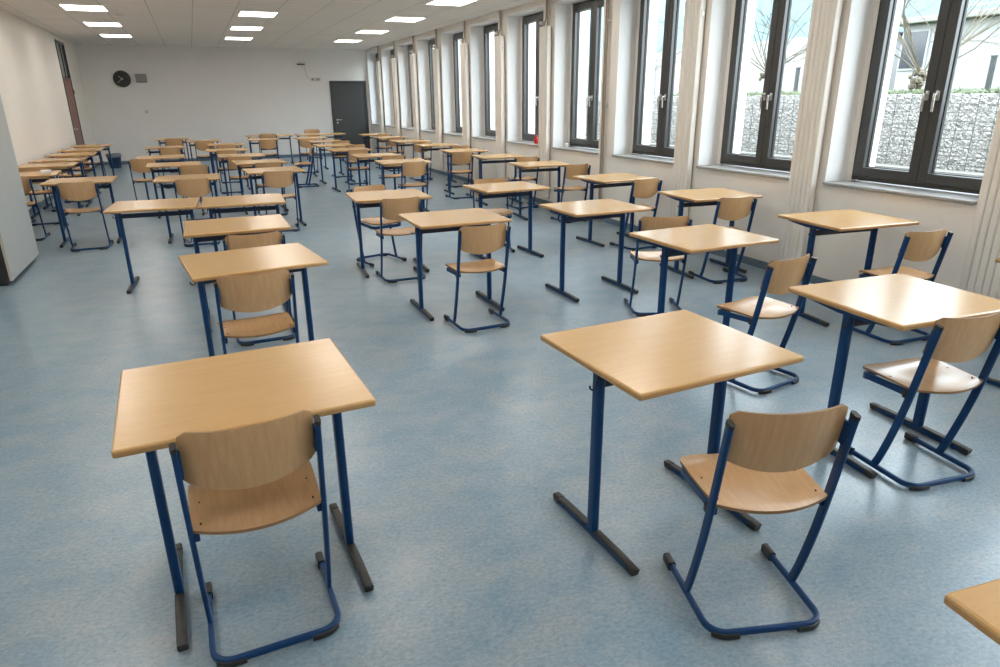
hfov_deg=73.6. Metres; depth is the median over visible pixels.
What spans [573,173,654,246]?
desk
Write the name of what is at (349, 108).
door
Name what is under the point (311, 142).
desk
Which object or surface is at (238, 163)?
desk
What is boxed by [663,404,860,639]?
chair
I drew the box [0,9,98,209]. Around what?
wall
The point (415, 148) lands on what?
chair
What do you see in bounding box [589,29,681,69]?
bare tree
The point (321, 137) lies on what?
desk
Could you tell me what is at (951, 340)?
chair
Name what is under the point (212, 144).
desk
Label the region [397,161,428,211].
chair
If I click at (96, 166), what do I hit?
baseboard
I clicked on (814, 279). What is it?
baseboard
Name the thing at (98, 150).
desk
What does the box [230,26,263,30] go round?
recessed light
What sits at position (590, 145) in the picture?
window
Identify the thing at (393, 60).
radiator
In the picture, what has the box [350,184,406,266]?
chair
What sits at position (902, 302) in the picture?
desk
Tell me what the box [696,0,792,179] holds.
window
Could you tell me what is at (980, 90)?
hedge
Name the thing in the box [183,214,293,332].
desk
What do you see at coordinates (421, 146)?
desk
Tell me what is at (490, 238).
chair
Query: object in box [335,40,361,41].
diffuser
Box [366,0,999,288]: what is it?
wall
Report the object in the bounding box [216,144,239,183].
chair
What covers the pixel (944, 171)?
trim
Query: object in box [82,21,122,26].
recessed light
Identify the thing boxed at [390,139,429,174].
desk
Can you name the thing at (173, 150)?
chair
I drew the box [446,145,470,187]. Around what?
chair
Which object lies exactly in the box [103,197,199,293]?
desk
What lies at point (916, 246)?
chair
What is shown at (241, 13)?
recessed light
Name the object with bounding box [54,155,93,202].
chair
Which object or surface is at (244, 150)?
desk
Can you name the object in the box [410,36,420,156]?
radiator
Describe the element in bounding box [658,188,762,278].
desk
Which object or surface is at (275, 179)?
chair
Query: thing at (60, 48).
door
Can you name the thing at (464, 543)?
floor
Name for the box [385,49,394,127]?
window
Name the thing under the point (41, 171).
pack
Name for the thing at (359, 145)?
chair
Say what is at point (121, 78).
wall clock
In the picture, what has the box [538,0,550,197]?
radiator
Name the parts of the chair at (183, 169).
backrest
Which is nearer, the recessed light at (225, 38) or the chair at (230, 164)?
the chair at (230, 164)
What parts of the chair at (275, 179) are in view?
backrest, seat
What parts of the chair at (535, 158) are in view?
seat, skid frame, backrest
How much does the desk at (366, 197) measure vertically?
0.740 m
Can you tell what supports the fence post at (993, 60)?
on the lawn
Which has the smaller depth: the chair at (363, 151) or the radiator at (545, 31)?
the radiator at (545, 31)
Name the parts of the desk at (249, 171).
leg, leg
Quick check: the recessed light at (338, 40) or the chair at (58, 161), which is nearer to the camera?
the chair at (58, 161)
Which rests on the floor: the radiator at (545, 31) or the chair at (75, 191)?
the chair at (75, 191)
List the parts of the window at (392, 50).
sash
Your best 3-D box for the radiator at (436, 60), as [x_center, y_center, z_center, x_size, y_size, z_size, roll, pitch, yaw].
[-1.337,-5.016,14.420,0.098,2.841,0.298,-9,21,-22]
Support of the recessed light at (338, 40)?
in the ceiling
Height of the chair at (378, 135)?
0.770 m
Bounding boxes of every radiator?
[375,46,385,152]
[391,41,400,154]
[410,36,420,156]
[432,29,443,168]
[460,21,470,176]
[494,10,504,178]
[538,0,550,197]
[669,0,705,216]
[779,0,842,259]
[959,111,999,299]
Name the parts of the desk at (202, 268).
leg, leg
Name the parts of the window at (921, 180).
sill, sash, sill, handle, handle, sash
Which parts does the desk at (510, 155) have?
leg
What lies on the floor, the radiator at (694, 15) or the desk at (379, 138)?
the desk at (379, 138)
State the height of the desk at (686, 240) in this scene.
0.740 m
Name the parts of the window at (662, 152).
sill, sash, handle, sash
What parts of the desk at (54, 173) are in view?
leg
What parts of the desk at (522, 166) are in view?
leg, leg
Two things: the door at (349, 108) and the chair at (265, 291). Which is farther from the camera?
the door at (349, 108)
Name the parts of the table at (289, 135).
leg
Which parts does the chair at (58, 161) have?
backrest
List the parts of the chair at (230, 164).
backrest, seat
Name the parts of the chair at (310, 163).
seat, skid frame, backrest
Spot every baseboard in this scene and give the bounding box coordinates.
[29,165,98,214]
[103,153,334,164]
[372,152,832,283]
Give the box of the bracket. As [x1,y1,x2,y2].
[297,62,305,66]
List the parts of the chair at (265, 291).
backrest, seat, seat rail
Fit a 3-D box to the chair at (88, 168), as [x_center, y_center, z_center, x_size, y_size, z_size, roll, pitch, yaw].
[-7.781,-3.018,12.448,0.408,0.770,0.415,-10,21,-24]
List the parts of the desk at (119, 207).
leg, leg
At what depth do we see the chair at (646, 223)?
5.12 m
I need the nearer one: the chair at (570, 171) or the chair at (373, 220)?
the chair at (373, 220)
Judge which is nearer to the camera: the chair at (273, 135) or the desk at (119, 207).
the desk at (119, 207)
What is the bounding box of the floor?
[0,156,999,666]
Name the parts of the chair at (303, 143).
backrest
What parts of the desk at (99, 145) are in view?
leg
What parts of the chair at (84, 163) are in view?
backrest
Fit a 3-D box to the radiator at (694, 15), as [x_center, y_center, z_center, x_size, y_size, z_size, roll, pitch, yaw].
[2.018,-2.491,7.181,0.098,2.841,0.298,-9,21,-22]
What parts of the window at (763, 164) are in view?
sill, sash, sill, handle, handle, sash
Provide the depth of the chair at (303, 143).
15.35 m
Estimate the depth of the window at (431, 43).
15.54 m
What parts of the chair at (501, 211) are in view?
backrest, seat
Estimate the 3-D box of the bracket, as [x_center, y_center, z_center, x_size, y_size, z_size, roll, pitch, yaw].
[-5.662,-7.683,19.054,0.240,0.130,0.160,-9,21,-22]
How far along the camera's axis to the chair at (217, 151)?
12.09 m
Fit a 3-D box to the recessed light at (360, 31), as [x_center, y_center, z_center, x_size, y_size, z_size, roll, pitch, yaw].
[-2.755,-6.490,14.379,0.606,0.010,0.736,-9,21,-22]
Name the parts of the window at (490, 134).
sill, sash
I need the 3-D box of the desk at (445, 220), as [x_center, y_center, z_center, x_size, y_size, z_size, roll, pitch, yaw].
[-0.362,-0.568,5.353,0.722,0.740,0.635,-9,21,-22]
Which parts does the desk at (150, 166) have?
leg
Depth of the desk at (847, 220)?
4.97 m
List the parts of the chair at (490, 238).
seat, seat rail, skid frame, backrest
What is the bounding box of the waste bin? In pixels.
[106,153,121,167]
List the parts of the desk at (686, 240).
leg, leg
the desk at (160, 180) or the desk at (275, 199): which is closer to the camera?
the desk at (275, 199)
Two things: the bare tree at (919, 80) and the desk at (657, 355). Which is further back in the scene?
the bare tree at (919, 80)
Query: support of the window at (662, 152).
in the wall at (839, 257)
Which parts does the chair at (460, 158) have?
seat, skid frame, backrest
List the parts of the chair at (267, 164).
backrest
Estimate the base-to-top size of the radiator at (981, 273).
2.841 m
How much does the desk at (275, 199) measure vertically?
0.740 m
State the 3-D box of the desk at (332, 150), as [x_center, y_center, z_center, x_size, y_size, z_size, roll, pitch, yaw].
[-2.800,-3.070,12.501,0.722,0.740,0.635,-10,22,-25]
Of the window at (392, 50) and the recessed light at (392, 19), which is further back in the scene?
the window at (392, 50)
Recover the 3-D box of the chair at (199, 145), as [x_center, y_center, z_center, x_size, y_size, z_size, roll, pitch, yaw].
[-6.590,-3.929,14.994,0.408,0.770,0.415,-9,21,-22]
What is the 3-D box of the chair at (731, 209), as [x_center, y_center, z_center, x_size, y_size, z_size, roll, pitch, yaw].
[2.053,-0.892,6.163,0.408,0.770,0.415,-7,20,-16]
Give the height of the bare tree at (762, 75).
3.507 m
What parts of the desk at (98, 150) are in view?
leg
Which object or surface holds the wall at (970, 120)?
on the ground
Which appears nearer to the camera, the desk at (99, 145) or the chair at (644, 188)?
the chair at (644, 188)
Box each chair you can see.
[19,168,58,225]
[21,177,50,240]
[40,160,83,211]
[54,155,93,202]
[55,181,112,251]
[64,150,99,189]
[77,146,105,184]
[128,158,159,199]
[158,147,182,188]
[164,138,185,172]
[169,410,340,666]
[173,178,219,246]
[178,164,216,220]
[194,141,217,172]
[213,269,298,354]
[215,150,243,193]
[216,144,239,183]
[222,231,294,345]
[226,156,256,195]
[253,162,287,215]
[258,139,278,158]
[259,133,278,154]
[262,170,299,231]
[294,145,318,187]
[299,138,318,172]
[304,129,322,159]
[332,140,352,177]
[345,144,368,184]
[346,149,369,191]
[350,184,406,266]
[375,134,391,165]
[375,196,425,282]
[378,155,405,188]
[385,137,403,170]
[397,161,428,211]
[410,142,432,180]
[444,223,510,332]
[445,151,473,198]
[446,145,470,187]
[472,178,514,252]
[506,156,539,208]
[551,163,590,222]
[610,178,662,250]
[624,216,691,316]
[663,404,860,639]
[688,196,757,283]
[717,253,816,393]
[848,312,999,490]
[853,228,953,344]
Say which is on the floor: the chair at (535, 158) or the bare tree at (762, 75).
the chair at (535, 158)
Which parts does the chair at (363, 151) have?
seat, backrest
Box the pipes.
[597,0,611,221]
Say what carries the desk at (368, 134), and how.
on the floor
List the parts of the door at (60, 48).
transom pane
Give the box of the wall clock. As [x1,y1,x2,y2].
[113,70,130,86]
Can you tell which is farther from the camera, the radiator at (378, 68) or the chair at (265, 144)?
the radiator at (378, 68)
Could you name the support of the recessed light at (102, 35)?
in the ceiling
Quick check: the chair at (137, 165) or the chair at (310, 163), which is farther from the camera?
the chair at (310, 163)
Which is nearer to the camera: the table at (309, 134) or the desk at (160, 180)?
the desk at (160, 180)
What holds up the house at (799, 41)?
on the ground
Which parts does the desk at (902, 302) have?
leg, leg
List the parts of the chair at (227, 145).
backrest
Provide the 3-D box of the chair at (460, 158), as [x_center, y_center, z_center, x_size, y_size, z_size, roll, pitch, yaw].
[-0.687,-2.706,11.371,0.408,0.770,0.415,-9,21,-22]
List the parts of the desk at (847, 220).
leg, leg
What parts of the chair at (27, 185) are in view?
backrest, seat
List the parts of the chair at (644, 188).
skid frame, backrest, seat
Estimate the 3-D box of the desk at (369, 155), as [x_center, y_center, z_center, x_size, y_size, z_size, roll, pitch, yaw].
[-2.054,-2.610,11.179,0.722,0.740,0.635,-8,21,-21]
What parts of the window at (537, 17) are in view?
sill, sash, sash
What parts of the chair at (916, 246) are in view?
skid frame, seat rail, seat, backrest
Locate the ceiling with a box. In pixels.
[0,0,536,49]
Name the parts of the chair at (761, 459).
skid frame, seat rail, seat, backrest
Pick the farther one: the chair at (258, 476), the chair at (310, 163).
the chair at (310, 163)
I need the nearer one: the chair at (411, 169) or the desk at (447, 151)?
the chair at (411, 169)
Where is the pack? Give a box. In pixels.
[40,170,51,173]
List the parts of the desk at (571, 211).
leg, leg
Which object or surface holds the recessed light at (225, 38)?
in the ceiling
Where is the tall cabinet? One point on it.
(18, 245)
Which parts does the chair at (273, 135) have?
backrest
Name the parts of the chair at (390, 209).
seat, backrest, skid frame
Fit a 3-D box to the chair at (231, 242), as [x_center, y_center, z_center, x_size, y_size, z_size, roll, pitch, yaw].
[-1.719,-0.356,4.747,0.408,0.770,0.415,-10,21,-24]
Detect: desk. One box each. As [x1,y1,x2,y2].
[18,162,80,218]
[19,170,68,230]
[28,157,92,209]
[40,176,121,247]
[45,152,101,197]
[57,148,107,188]
[70,144,114,180]
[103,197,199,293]
[111,338,375,651]
[136,154,187,199]
[145,145,184,183]
[145,161,204,218]
[152,173,220,243]
[156,137,189,168]
[178,242,327,356]
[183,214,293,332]
[186,139,222,173]
[200,193,285,251]
[206,148,250,189]
[207,143,246,181]
[217,153,264,195]
[231,159,288,214]
[242,166,306,225]
[246,138,279,157]
[294,136,328,168]
[307,140,343,176]
[313,143,354,183]
[325,147,371,191]
[345,189,431,277]
[350,153,398,189]
[358,133,387,163]
[371,136,407,168]
[374,158,430,211]
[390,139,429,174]
[398,208,511,320]
[415,143,458,183]
[439,148,488,194]
[462,181,550,258]
[471,153,525,205]
[508,160,572,219]
[539,199,650,301]
[541,309,803,576]
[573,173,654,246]
[629,224,778,326]
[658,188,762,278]
[778,209,918,326]
[788,273,999,478]
[944,578,999,644]
[986,258,999,386]
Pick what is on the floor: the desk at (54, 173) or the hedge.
the desk at (54, 173)
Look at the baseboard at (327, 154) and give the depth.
19.38 m
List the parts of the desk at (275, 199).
leg, leg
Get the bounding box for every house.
[586,0,999,96]
[893,8,999,93]
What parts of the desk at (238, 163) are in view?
leg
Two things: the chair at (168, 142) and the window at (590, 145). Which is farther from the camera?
the chair at (168, 142)
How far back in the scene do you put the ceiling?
12.02 m
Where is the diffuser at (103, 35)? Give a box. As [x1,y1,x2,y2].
[100,34,130,36]
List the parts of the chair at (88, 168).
backrest, seat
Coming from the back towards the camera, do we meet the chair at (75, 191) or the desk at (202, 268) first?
the chair at (75, 191)
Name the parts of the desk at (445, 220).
leg, leg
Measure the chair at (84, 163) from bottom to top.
0.770 m
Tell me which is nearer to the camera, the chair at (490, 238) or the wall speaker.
the chair at (490, 238)
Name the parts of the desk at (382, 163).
leg, leg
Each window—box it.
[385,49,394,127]
[401,44,413,129]
[420,39,435,132]
[443,32,462,136]
[471,23,497,140]
[506,12,542,146]
[552,0,603,154]
[612,0,679,164]
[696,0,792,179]
[822,0,982,204]
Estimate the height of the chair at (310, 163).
0.770 m
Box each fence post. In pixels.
[793,67,800,90]
[983,55,998,93]
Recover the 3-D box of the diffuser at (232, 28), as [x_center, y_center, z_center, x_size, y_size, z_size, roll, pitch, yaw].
[-5.090,-6.131,13.421,0.570,0.005,0.700,-9,21,-22]
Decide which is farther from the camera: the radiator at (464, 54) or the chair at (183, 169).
the radiator at (464, 54)
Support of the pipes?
attached to the wall at (839, 257)
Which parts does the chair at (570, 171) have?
seat, seat rail, backrest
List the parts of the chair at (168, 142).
backrest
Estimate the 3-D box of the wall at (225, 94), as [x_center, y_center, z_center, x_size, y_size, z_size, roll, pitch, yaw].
[-7.481,-6.451,18.849,7.625,2.976,0.200,-9,21,-22]
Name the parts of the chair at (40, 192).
backrest, seat, skid frame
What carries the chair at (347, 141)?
on the floor
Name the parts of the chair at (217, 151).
backrest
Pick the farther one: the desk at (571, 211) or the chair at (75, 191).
the chair at (75, 191)
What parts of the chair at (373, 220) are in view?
backrest, skid frame, seat, seat rail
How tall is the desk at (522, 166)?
0.740 m
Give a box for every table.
[245,134,293,163]
[294,133,344,161]
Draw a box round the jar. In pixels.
[534,135,537,143]
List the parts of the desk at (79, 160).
leg, leg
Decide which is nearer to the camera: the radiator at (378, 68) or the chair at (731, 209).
the chair at (731, 209)
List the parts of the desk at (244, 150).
leg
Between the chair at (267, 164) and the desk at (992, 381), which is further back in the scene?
the chair at (267, 164)
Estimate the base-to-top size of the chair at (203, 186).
0.770 m
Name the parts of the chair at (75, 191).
backrest, seat, seat rail, skid frame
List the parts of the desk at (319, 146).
leg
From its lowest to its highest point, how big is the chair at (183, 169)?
0.770 m
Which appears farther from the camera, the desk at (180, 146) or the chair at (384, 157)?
the desk at (180, 146)
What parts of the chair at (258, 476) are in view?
backrest, seat, seat rail, skid frame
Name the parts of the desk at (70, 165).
leg, leg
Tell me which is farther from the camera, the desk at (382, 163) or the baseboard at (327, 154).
the baseboard at (327, 154)
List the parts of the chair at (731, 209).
skid frame, backrest, seat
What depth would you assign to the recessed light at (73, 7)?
10.22 m
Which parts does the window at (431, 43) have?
sill, sash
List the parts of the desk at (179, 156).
leg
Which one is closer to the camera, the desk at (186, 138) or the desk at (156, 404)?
the desk at (156, 404)
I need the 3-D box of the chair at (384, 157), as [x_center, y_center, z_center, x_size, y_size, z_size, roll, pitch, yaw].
[-1.750,-2.509,10.842,0.408,0.770,0.415,-9,21,-22]
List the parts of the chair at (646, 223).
skid frame, seat, seat rail, backrest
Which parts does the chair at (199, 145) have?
backrest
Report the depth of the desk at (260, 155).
11.26 m
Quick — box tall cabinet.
[0,95,38,285]
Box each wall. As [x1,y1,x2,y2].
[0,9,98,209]
[75,45,372,161]
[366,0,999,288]
[585,93,999,172]
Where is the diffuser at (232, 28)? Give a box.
[231,27,262,29]
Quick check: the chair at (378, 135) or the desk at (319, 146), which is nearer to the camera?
the desk at (319, 146)
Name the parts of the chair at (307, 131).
backrest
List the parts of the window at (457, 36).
sill, sash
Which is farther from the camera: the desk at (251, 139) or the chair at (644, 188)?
the desk at (251, 139)
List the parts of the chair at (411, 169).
seat, backrest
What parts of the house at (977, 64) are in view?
pane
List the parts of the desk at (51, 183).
leg, leg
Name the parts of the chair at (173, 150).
backrest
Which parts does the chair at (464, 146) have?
backrest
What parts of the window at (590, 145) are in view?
sill, sash, sash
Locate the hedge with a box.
[673,86,999,95]
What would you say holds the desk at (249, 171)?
on the floor
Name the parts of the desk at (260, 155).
leg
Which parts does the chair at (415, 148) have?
backrest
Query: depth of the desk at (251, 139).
15.77 m
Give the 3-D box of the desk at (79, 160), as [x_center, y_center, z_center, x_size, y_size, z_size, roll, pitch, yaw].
[-7.079,-2.443,10.842,0.722,0.740,0.635,-9,21,-22]
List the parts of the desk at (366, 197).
leg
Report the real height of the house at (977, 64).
2.360 m
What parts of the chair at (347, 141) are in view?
backrest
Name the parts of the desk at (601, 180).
leg, leg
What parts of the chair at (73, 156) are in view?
backrest, seat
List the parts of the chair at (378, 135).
backrest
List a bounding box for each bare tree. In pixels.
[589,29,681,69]
[658,0,811,80]
[894,0,999,93]
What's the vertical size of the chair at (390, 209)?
0.770 m
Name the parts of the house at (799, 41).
pane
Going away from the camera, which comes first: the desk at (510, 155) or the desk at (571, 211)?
the desk at (571, 211)
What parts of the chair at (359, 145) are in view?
backrest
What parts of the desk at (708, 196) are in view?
leg, leg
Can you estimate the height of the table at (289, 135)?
0.740 m
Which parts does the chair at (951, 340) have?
skid frame, seat rail, seat, backrest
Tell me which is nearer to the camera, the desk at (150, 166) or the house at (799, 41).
the desk at (150, 166)
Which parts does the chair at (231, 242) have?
backrest, skid frame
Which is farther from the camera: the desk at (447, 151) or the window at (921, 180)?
the desk at (447, 151)
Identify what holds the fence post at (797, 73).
on the lawn
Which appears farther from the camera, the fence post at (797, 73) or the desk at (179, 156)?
the fence post at (797, 73)
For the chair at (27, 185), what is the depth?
8.13 m
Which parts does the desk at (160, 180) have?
leg, leg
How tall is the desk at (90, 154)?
0.740 m
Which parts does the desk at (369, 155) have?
leg, leg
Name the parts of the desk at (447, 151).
leg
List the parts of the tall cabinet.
door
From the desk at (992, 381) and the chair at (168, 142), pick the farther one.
the chair at (168, 142)
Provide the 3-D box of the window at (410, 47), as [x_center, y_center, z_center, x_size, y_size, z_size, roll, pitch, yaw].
[-2.052,-6.114,16.595,0.595,1.987,1.298,-9,21,-22]
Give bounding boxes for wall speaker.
[135,74,146,81]
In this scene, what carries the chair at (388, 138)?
on the floor
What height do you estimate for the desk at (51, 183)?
0.740 m
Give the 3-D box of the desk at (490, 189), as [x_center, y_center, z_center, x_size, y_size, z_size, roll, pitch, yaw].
[0.064,-1.194,7.113,0.722,0.740,0.635,-10,22,-25]
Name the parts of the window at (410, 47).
sill, sash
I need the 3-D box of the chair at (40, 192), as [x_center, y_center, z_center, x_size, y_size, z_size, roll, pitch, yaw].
[-6.393,-1.923,9.311,0.408,0.770,0.415,-9,21,-22]
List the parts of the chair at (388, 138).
backrest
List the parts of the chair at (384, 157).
seat, backrest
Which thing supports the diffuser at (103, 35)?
attached to the recessed light at (102, 35)
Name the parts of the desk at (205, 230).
leg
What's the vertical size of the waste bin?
0.355 m
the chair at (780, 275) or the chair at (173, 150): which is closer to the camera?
the chair at (780, 275)
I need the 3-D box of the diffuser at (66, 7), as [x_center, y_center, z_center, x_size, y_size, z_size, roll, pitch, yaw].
[-6.386,-5.003,10.266,0.570,0.005,0.700,-9,21,-22]
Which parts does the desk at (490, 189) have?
leg, leg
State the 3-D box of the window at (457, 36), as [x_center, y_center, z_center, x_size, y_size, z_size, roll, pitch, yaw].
[-0.710,-5.104,13.699,0.595,1.987,1.298,-9,21,-22]
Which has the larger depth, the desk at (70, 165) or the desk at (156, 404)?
the desk at (70, 165)
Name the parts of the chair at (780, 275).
seat rail, seat, skid frame, backrest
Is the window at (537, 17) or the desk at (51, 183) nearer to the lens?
the desk at (51, 183)
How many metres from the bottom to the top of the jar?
0.130 m
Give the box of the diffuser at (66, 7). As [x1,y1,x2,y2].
[60,5,106,10]
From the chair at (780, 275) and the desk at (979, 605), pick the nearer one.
the desk at (979, 605)
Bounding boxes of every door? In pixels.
[54,39,89,172]
[329,81,370,153]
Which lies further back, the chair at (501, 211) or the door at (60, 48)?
the door at (60, 48)
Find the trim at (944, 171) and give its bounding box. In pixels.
[585,137,983,176]
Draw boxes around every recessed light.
[57,4,108,11]
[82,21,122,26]
[99,34,132,37]
[224,37,253,39]
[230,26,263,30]
[237,11,278,16]
[333,39,362,42]
[355,30,388,33]
[384,16,425,21]
[425,0,477,5]
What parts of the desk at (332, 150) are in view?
leg, leg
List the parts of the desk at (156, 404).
leg, leg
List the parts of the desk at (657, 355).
leg, leg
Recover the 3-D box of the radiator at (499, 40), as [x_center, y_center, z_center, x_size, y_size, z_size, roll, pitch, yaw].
[0.005,-4.006,11.524,0.098,2.841,0.298,-9,21,-22]
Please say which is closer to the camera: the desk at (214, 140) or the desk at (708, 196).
the desk at (708, 196)
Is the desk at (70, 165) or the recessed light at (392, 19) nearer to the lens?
the desk at (70, 165)
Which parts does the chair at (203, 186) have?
backrest, skid frame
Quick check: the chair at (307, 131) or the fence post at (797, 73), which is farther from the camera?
the chair at (307, 131)
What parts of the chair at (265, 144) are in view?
backrest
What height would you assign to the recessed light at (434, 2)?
0.010 m
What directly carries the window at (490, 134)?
in the wall at (839, 257)
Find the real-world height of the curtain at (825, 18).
2.841 m
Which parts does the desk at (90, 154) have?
leg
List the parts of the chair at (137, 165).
seat, backrest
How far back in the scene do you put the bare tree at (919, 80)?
9.14 m

